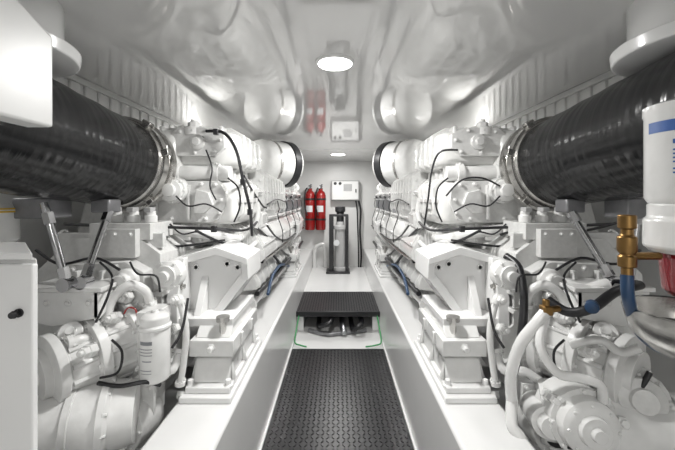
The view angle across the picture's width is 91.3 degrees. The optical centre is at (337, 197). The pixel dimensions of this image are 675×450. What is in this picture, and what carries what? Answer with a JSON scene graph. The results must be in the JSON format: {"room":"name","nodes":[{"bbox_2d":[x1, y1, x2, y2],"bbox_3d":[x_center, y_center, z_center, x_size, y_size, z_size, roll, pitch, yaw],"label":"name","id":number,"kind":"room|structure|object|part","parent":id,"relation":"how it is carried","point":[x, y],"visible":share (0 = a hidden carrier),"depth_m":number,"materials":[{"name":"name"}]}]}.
{"room":"mechanical room","nodes":[
{"label":"mechanical room","id":0,"kind":"room"},
{"bbox_2d":[0,194,84,269],"bbox_3d":[-1.760,0.330,1.600,0.080,1.740,6.600,0,0,0],"label":"wall","id":1,"kind":"structure","parent":0,"point":[34,234],"depth_m":1.91,"materials":[{"name":"white paint"}]},
{"bbox_2d":[52,75,184,128],"bbox_3d":[-1.433,-0.390,1.600,0.573,0.300,6.600,0,0,0],"label":"trim","id":2,"kind":"structure","parent":1,"relation":"attached to","point":[118,104],"depth_m":1.70,"materials":[{"name":"white metal"}]},
{"bbox_2d":[296,162,379,265],"bbox_3d":[0.000,0.330,4.940,3.600,1.740,0.080,0,0,0],"label":"wall","id":3,"kind":"structure","parent":0,"point":[316,174],"depth_m":4.90,"materials":[{"name":"white paint"}]},
{"bbox_2d":[304,184,314,229],"bbox_3d":[-0.407,0.132,4.787,0.157,0.657,0.225,0,0,0],"label":"fire extinguisher","id":4,"kind":"object","parent":3,"relation":"attached to","point":[309,196],"visible":0.98,"depth_m":4.71,"materials":[{"name":"red paint"}]},
{"bbox_2d":[315,184,325,229],"bbox_3d":[-0.252,0.132,4.787,0.157,0.657,0.225,0,0,0],"label":"fire extinguisher","id":5,"kind":"object","parent":3,"relation":"attached to","point":[320,196],"visible":1,"depth_m":4.72,"materials":[{"name":"red paint"}]},
{"bbox_2d":[331,180,358,200],"bbox_3d":[0.105,-0.107,4.822,0.410,0.295,0.155,0,0,0],"label":"control box","id":6,"kind":"object","parent":3,"relation":"attached to","point":[341,190],"visible":1,"depth_m":4.75,"materials":[{"name":"white plastic"}]},
{"bbox_3d":[0.140,-0.150,4.752,0.120,0.100,0.008,0,0,0],"label":"warning plate","id":7,"kind":"part","parent":6,"relation":"part of","materials":[{"name":"white plastic"}]},
{"bbox_2d":[355,201,361,266],"bbox_3d":[0.302,0.524,4.810,0.104,0.974,0.051,0,0,0],"label":"cable","id":8,"kind":"object","parent":6,"relation":"hanging from","point":[359,228],"visible":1,"depth_m":4.79,"materials":[{"name":"black rubber"}]},
{"bbox_2d":[135,317,540,449],"bbox_3d":[0.000,1.230,1.650,3.600,0.060,6.700,0,0,0],"label":"floor","id":9,"kind":"structure","parent":0,"point":[358,340],"depth_m":2.72,"materials":[{"name":"white paint"}]},
{"bbox_2d":[0,242,37,449],"bbox_3d":[-1.026,0.662,0.829,0.668,1.076,0.202,0,0,0],"label":"base cabinet","id":10,"kind":"object","parent":9,"relation":"on","point":[18,268],"visible":1,"depth_m":0.75,"materials":[{"name":"white plastic"}]},
{"bbox_3d":[-0.722,0.260,0.738,0.020,0.020,0.020,0,0,0],"label":"knob","id":11,"kind":"part","parent":10,"relation":"part of","materials":[{"name":"black plastic"}]},
{"bbox_2d":[141,249,312,449],"bbox_3d":[-0.477,0.975,2.545,0.235,0.450,4.690,0,0,0],"label":"bed","id":12,"kind":"object","parent":9,"relation":"on","point":[242,424],"visible":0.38,"depth_m":1.48,"materials":[{"name":"white paint"}]},
{"bbox_2d":[167,240,261,403],"bbox_3d":[-0.533,0.479,1.450,0.298,0.542,0.500,0,0,0],"label":"mount","id":13,"kind":"object","parent":12,"relation":"on","point":[225,345],"visible":0.97,"depth_m":1.39,"materials":[{"name":"metal"}]},
{"bbox_2d":[58,119,304,365],"bbox_3d":[-0.980,0.320,2.832,1.164,1.400,3.050,0,0,0],"label":"engine","id":14,"kind":"object","parent":13,"relation":"on","point":[218,193],"visible":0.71,"depth_m":1.59,"materials":[{"name":"metal"}]},
{"bbox_2d":[0,79,176,291],"bbox_3d":[-0.940,-0.077,0.801,0.434,0.771,1.439,0,0,0],"label":"exhaust pipe","id":15,"kind":"object","parent":14,"relation":"attached to","point":[102,158],"visible":0.92,"depth_m":1.09,"materials":[{"name":"black rubber"},{"name":"steel"}]},
{"bbox_2d":[0,204,20,241],"bbox_3d":[-1.140,0.085,1.100,0.130,0.130,0.130,0,0,0],"label":"canister","id":16,"kind":"object","parent":15,"relation":"attached to","point":[10,227],"visible":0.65,"depth_m":1.08,"materials":[{"name":"white plastic"}]},
{"bbox_2d":[34,207,201,449],"bbox_3d":[-0.880,0.453,1.286,0.676,0.828,0.829,0,0,0],"label":"gearbox","id":17,"kind":"object","parent":14,"relation":"attached to","point":[92,396],"visible":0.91,"depth_m":1.11,"materials":[{"name":"white metal"}]},
{"bbox_2d":[38,278,116,326],"bbox_3d":[-0.925,0.365,1.206,0.270,0.130,0.228,0,0,0],"label":"housing","id":18,"kind":"object","parent":17,"relation":"attached to","point":[73,307],"depth_m":1.10,"materials":[{"name":"white metal"}]},
{"bbox_3d":[-0.925,0.505,1.458,0.590,0.730,0.485,0,0,0],"label":"casing","id":19,"kind":"part","parent":17,"relation":"part of","materials":[{"name":"white metal"}]},
{"bbox_2d":[136,304,171,385],"bbox_3d":[-0.633,0.501,1.154,0.117,0.241,0.152,0,0,0],"label":"filter","id":20,"kind":"object","parent":17,"relation":"attached to","point":[154,323],"visible":0.99,"depth_m":1.09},
{"bbox_2d":[139,327,170,385],"bbox_3d":[-0.627,0.532,1.130,0.096,0.179,0.096,0,0,0],"label":"canister","id":21,"kind":"object","parent":20,"relation":"on","point":[154,343],"depth_m":1.09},
{"bbox_3d":[-0.542,0.479,2.120,0.155,0.161,0.360,0,0,0],"label":"crankcase door","id":22,"kind":"part","parent":14,"relation":"part of","materials":[{"name":"white metal"}]},
{"bbox_3d":[-0.542,0.479,2.500,0.155,0.161,0.360,0,0,0],"label":"crankcase door","id":23,"kind":"part","parent":14,"relation":"part of","materials":[{"name":"white metal"}]},
{"bbox_3d":[-0.532,0.640,3.109,0.122,0.101,2.281,0,0,0],"label":"coolant rail","id":24,"kind":"part","parent":14,"relation":"part of","materials":[{"name":"white metal"}]},
{"bbox_2d":[253,139,303,187],"bbox_3d":[-0.566,-0.300,2.873,0.412,0.412,0.431,0,0,41],"label":"filter","id":25,"kind":"object","parent":14,"relation":"on","point":[283,160],"visible":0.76,"depth_m":2.73,"materials":[{"name":"white metal"}]},
{"bbox_3d":[-0.542,0.479,2.880,0.155,0.161,0.360,0,0,0],"label":"crankcase door","id":26,"kind":"part","parent":14,"relation":"part of","materials":[{"name":"white metal"}]},
{"bbox_3d":[-0.488,0.138,3.127,0.036,0.036,2.346,0,0,0],"label":"fuel rail","id":27,"kind":"part","parent":14,"relation":"part of","materials":[{"name":"white metal"}]},
{"bbox_3d":[-0.542,0.479,3.260,0.155,0.161,0.360,0,0,0],"label":"crankcase door","id":28,"kind":"part","parent":14,"relation":"part of","materials":[{"name":"white metal"}]},
{"bbox_3d":[-0.485,0.717,1.450,0.190,0.067,0.500,0,0,0],"label":"foot plate","id":29,"kind":"part","parent":13,"relation":"part of","materials":[{"name":"white metal"}]},
{"bbox_2d":[278,219,301,277],"bbox_3d":[-0.533,0.479,3.350,0.298,0.542,0.500,0,0,0],"label":"mount","id":30,"kind":"object","parent":12,"relation":"on","point":[295,267],"visible":0.5,"depth_m":3.21,"materials":[{"name":"metal"}]},
{"bbox_3d":[-0.485,0.717,3.350,0.190,0.067,0.500,0,0,0],"label":"foot plate","id":31,"kind":"part","parent":30,"relation":"part of","materials":[{"name":"white metal"}]},
{"bbox_2d":[294,316,306,346],"bbox_3d":[-0.337,1.108,2.777,0.091,0.166,0.342,0,0,-16],"label":"cable","id":32,"kind":"object","parent":9,"relation":"on","point":[298,316],"visible":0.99,"depth_m":2.71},
{"bbox_2d":[316,317,334,328],"bbox_3d":[-0.115,1.114,3.037,0.174,0.116,0.428,0,0,0],"label":"hose","id":33,"kind":"object","parent":9,"relation":"on","point":[319,324],"visible":0.76,"depth_m":2.87,"materials":[{"name":"black rubber"}]},
{"bbox_2d":[308,328,366,336],"bbox_3d":[-0.007,1.180,2.903,0.525,0.036,0.129,0,0,0],"label":"pipe","id":34,"kind":"object","parent":9,"relation":"on","point":[362,330],"visible":0.88,"depth_m":2.88,"materials":[{"name":"grey metal"}]},
{"bbox_2d":[262,349,413,449],"bbox_3d":[0.000,1.192,1.450,0.716,0.016,2.300,0,0,0],"label":"mat","id":35,"kind":"object","parent":9,"relation":"on","point":[328,399],"visible":1,"depth_m":1.89,"materials":[{"name":"black rubber"}]},
{"bbox_2d":[296,292,379,330],"bbox_3d":[0.000,1.102,3.237,0.740,0.196,0.645,0,0,0],"label":"step platform","id":36,"kind":"object","parent":9,"relation":"on","point":[312,304],"visible":1,"depth_m":3.07,"materials":[{"name":"black plastic"}]},
{"bbox_3d":[-0.340,1.117,3.240,0.060,0.165,0.520,0,0,0],"label":"riser panel","id":37,"kind":"part","parent":36,"relation":"part of","materials":[{"name":"white"}]},
{"bbox_3d":[0.340,1.117,3.240,0.060,0.165,0.520,0,0,0],"label":"riser panel","id":38,"kind":"part","parent":36,"relation":"part of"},
{"bbox_2d":[339,317,346,334],"bbox_3d":[0.038,1.137,3.043,0.056,0.090,0.416,0,0,-3],"label":"pipe","id":39,"kind":"object","parent":9,"relation":"on","point":[341,319],"visible":0.84,"depth_m":2.88,"materials":[{"name":"metal"}]},
{"bbox_2d":[348,317,363,331],"bbox_3d":[0.165,1.126,3.034,0.135,0.097,0.433,0,0,0],"label":"hose","id":40,"kind":"object","parent":9,"relation":"on","point":[360,325],"visible":0.77,"depth_m":2.88,"materials":[{"name":"black rubber"}]},
{"bbox_2d":[365,316,381,346],"bbox_3d":[0.331,1.108,2.771,0.112,0.166,0.352,0,0,21],"label":"cable","id":41,"kind":"object","parent":9,"relation":"on","point":[377,316],"visible":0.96,"depth_m":2.70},
{"bbox_2d":[363,249,534,449],"bbox_3d":[0.477,0.975,2.545,0.235,0.450,4.690,0,0,0],"label":"bed","id":42,"kind":"object","parent":9,"relation":"on","point":[432,424],"visible":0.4,"depth_m":1.50,"materials":[{"name":"white paint"}]},
{"bbox_2d":[374,219,397,277],"bbox_3d":[0.533,0.479,3.350,0.298,0.542,0.500,0,0,0],"label":"mount","id":43,"kind":"object","parent":42,"relation":"on","point":[380,267],"visible":0.42,"depth_m":3.21,"materials":[{"name":"metal"}]},
{"bbox_3d":[0.485,0.717,3.350,0.190,0.067,0.500,0,0,0],"label":"foot plate","id":44,"kind":"part","parent":43,"relation":"part of","materials":[{"name":"white metal"}]},
{"bbox_2d":[414,240,508,403],"bbox_3d":[0.533,0.479,1.450,0.298,0.542,0.500,0,0,0],"label":"mount","id":45,"kind":"object","parent":42,"relation":"on","point":[450,345],"visible":0.98,"depth_m":1.39,"materials":[{"name":"metal"}]},
{"bbox_3d":[0.485,0.717,1.450,0.190,0.067,0.500,0,0,0],"label":"foot plate","id":46,"kind":"part","parent":45,"relation":"part of","materials":[{"name":"white metal"}]},
{"bbox_2d":[371,119,618,365],"bbox_3d":[0.975,0.320,2.831,1.143,1.400,3.039,0,0,0],"label":"engine","id":47,"kind":"object","parent":45,"relation":"on","point":[457,193],"visible":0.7,"depth_m":1.60,"materials":[{"name":"metal"}]},
{"bbox_3d":[0.542,0.479,3.260,0.155,0.161,0.360,0,0,0],"label":"crankcase door","id":48,"kind":"part","parent":47,"relation":"part of","materials":[{"name":"white metal"}]},
{"bbox_3d":[0.488,0.138,3.127,0.036,0.036,2.346,0,0,0],"label":"fuel rail","id":49,"kind":"part","parent":47,"relation":"part of","materials":[{"name":"white metal"}]},
{"bbox_3d":[0.542,0.479,2.880,0.155,0.161,0.360,0,0,0],"label":"crankcase door","id":50,"kind":"part","parent":47,"relation":"part of","materials":[{"name":"white metal"}]},
{"bbox_2d":[372,139,422,187],"bbox_3d":[0.566,-0.300,2.873,0.412,0.412,0.431,0,0,-41],"label":"filter","id":51,"kind":"object","parent":47,"relation":"on","point":[392,160],"visible":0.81,"depth_m":2.73,"materials":[{"name":"white metal"}]},
{"bbox_3d":[0.532,0.640,3.109,0.122,0.101,2.281,0,0,0],"label":"coolant rail","id":52,"kind":"part","parent":47,"relation":"part of","materials":[{"name":"white metal"}]},
{"bbox_3d":[0.542,0.479,2.500,0.155,0.161,0.360,0,0,0],"label":"crankcase door","id":53,"kind":"part","parent":47,"relation":"part of","materials":[{"name":"white metal"}]},
{"bbox_3d":[0.542,0.479,2.120,0.155,0.161,0.360,0,0,0],"label":"crankcase door","id":54,"kind":"part","parent":47,"relation":"part of","materials":[{"name":"white metal"}]},
{"bbox_2d":[474,207,674,449],"bbox_3d":[0.879,0.453,1.286,0.677,0.828,0.829,0,0,0],"label":"gearbox","id":55,"kind":"object","parent":47,"relation":"attached to","point":[571,366],"visible":0.96,"depth_m":1.08,"materials":[{"name":"white metal"}]},
{"bbox_3d":[0.925,0.505,1.458,0.590,0.730,0.485,0,0,0],"label":"casing","id":56,"kind":"part","parent":55,"relation":"part of","materials":[{"name":"white metal"}]},
{"bbox_2d":[559,278,655,326],"bbox_3d":[0.925,0.365,1.206,0.270,0.130,0.228,0,0,0],"label":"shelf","id":57,"kind":"object","parent":55,"relation":"attached to","point":[580,290],"depth_m":1.10,"materials":[{"name":"white metal"}]},
{"bbox_2d":[499,51,674,285],"bbox_3d":[0.940,-0.076,0.801,0.434,0.773,1.439,0,0,0],"label":"exhaust pipe","id":58,"kind":"object","parent":47,"relation":"attached to","point":[590,151],"visible":0.89,"depth_m":1.08,"materials":[{"name":"black rubber"},{"name":"steel"}]},
{"bbox_2d":[621,98,674,358],"bbox_3d":[0.683,0.512,0.600,0.274,1.376,0.204,0,0,0],"label":"filter","id":59,"kind":"object","parent":9,"relation":"on","point":[653,321],"visible":0.95,"depth_m":0.60,"materials":[{"name":"white"}]},
{"bbox_2d":[616,214,662,353],"bbox_3d":[0.672,0.210,0.698,0.382,0.359,0.058,0,0,-38],"label":"valve","id":60,"kind":"object","parent":59,"relation":"attached to","point":[626,241],"visible":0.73,"depth_m":0.59,"materials":[{"name":"gold metal"}]},
{"bbox_2d":[621,295,674,358],"bbox_3d":[0.648,0.250,0.600,0.204,0.090,0.204,0,0,0],"label":"bowl","id":61,"kind":"object","parent":59,"relation":"on","point":[653,321],"depth_m":0.60,"materials":[{"name":"metal"}]},
{"bbox_2d":[642,98,674,203],"bbox_3d":[0.642,-0.083,0.600,0.132,0.186,0.132,0,0,0],"label":"canister","id":62,"kind":"object","parent":59,"relation":"on","point":[658,119],"depth_m":0.59,"materials":[{"name":"white"}]},
{"bbox_2d":[658,253,674,295],"bbox_3d":[0.650,0.140,0.600,0.100,0.080,0.100,0,0,0],"label":"bowl","id":63,"kind":"object","parent":59,"relation":"on","point":[666,265],"depth_m":0.60,"materials":[{"name":"red plastic"}]},
{"bbox_2d":[304,266,371,291],"bbox_3d":[0.000,1.105,4.230,0.740,0.190,1.340,0,0,0],"label":"floor","id":64,"kind":"structure","parent":0,"point":[318,281],"depth_m":3.99,"materials":[{"name":"white paint"}]},
{"bbox_2d":[312,242,327,267],"bbox_3d":[-0.262,0.827,4.800,0.222,0.367,0.060,0,0,0],"label":"drain pipe","id":65,"kind":"object","parent":64,"relation":"on","point":[314,262],"visible":1,"depth_m":4.77,"materials":[{"name":"white metal"}]},
{"bbox_2d":[326,206,349,273],"bbox_3d":[0.000,0.560,4.500,0.320,0.900,0.240,0,0,0],"label":"pump","id":66,"kind":"object","parent":64,"relation":"on","point":[341,242],"visible":1,"depth_m":4.44,"materials":[{"name":"black metal"}]},
{"bbox_3d":[0.000,0.995,4.500,0.320,0.030,0.240,0,0,0],"label":"plate","id":67,"kind":"part","parent":66,"relation":"part of","materials":[{"name":"black plastic"}]},
{"bbox_3d":[0.010,0.600,4.500,0.268,0.760,0.120,0,0,0],"label":"frame","id":68,"kind":"part","parent":66,"relation":"part of","materials":[{"name":"black plastic"}]},
{"bbox_3d":[0.030,0.650,4.500,0.179,0.660,0.179,0,0,0],"label":"tank","id":69,"kind":"part","parent":66,"relation":"part of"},
{"bbox_3d":[0.030,0.215,4.500,0.140,0.210,0.140,0,0,0],"label":"motor","id":70,"kind":"part","parent":66,"relation":"part of","materials":[{"name":"black plastic"}]},
{"bbox_2d":[58,0,634,161],"bbox_3d":[0.000,-0.570,1.650,3.600,0.060,6.700,0,0,0],"label":"ceiling","id":71,"kind":"structure","parent":0,"point":[420,69],"depth_m":1.30,"materials":[{"name":"white paint"}]},
{"bbox_2d":[0,0,51,126],"bbox_3d":[-0.627,-0.344,0.473,0.055,0.392,0.447,0,0,0],"label":"panel","id":72,"kind":"object","parent":71,"relation":"hanging from","point":[25,46],"visible":1,"depth_m":0.63,"materials":[{"name":"white metal"}]},
{"bbox_2d":[18,0,81,77],"bbox_3d":[-0.920,-0.460,0.860,0.399,0.159,0.399,0,0,0],"label":"duct collar","id":73,"kind":"object","parent":71,"relation":"attached to","point":[50,14],"visible":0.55,"depth_m":0.89,"materials":[{"name":"white metal"}]},
{"bbox_2d":[315,53,354,70],"bbox_3d":[-0.012,-0.535,1.310,0.156,0.010,0.156,0,0,0],"label":"recessed light","id":74,"kind":"object","parent":71,"relation":"in","point":[334,61],"visible":1,"depth_m":1.29,"materials":[{"name":"white plastic"}]},
{"bbox_2d":[318,57,350,70],"bbox_3d":[-0.012,-0.533,1.310,0.132,0.005,0.132,0,0,0],"label":"diffuser","id":75,"kind":"object","parent":74,"relation":"attached to","point":[326,63],"depth_m":1.30,"materials":[{"name":"white plastic"}]},
{"bbox_2d":[330,153,345,155],"bbox_3d":[0.000,-0.535,4.050,0.201,0.010,0.201,0,0,0],"label":"recessed light","id":76,"kind":"object","parent":71,"relation":"in","point":[333,154],"visible":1,"depth_m":4.03,"materials":[{"name":"white plastic"}]},
{"bbox_2d":[609,0,674,76],"bbox_3d":[0.965,-0.460,0.860,0.399,0.159,0.399,0,0,0],"label":"duct collar","id":77,"kind":"object","parent":71,"relation":"attached to","point":[650,23],"visible":0.75,"depth_m":0.86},
{"bbox_2d":[591,197,674,391],"bbox_3d":[1.760,0.330,1.600,0.080,1.740,6.600,0,0,0],"label":"wall","id":78,"kind":"structure","parent":0,"point":[662,366],"depth_m":1.80,"materials":[{"name":"white paint"}]},
{"bbox_2d":[491,70,625,128],"bbox_3d":[1.433,-0.390,1.600,0.573,0.300,6.600,0,0,0],"label":"trim","id":79,"kind":"structure","parent":78,"relation":"attached to","point":[557,104],"depth_m":1.69,"materials":[{"name":"white metal"}]}
]}

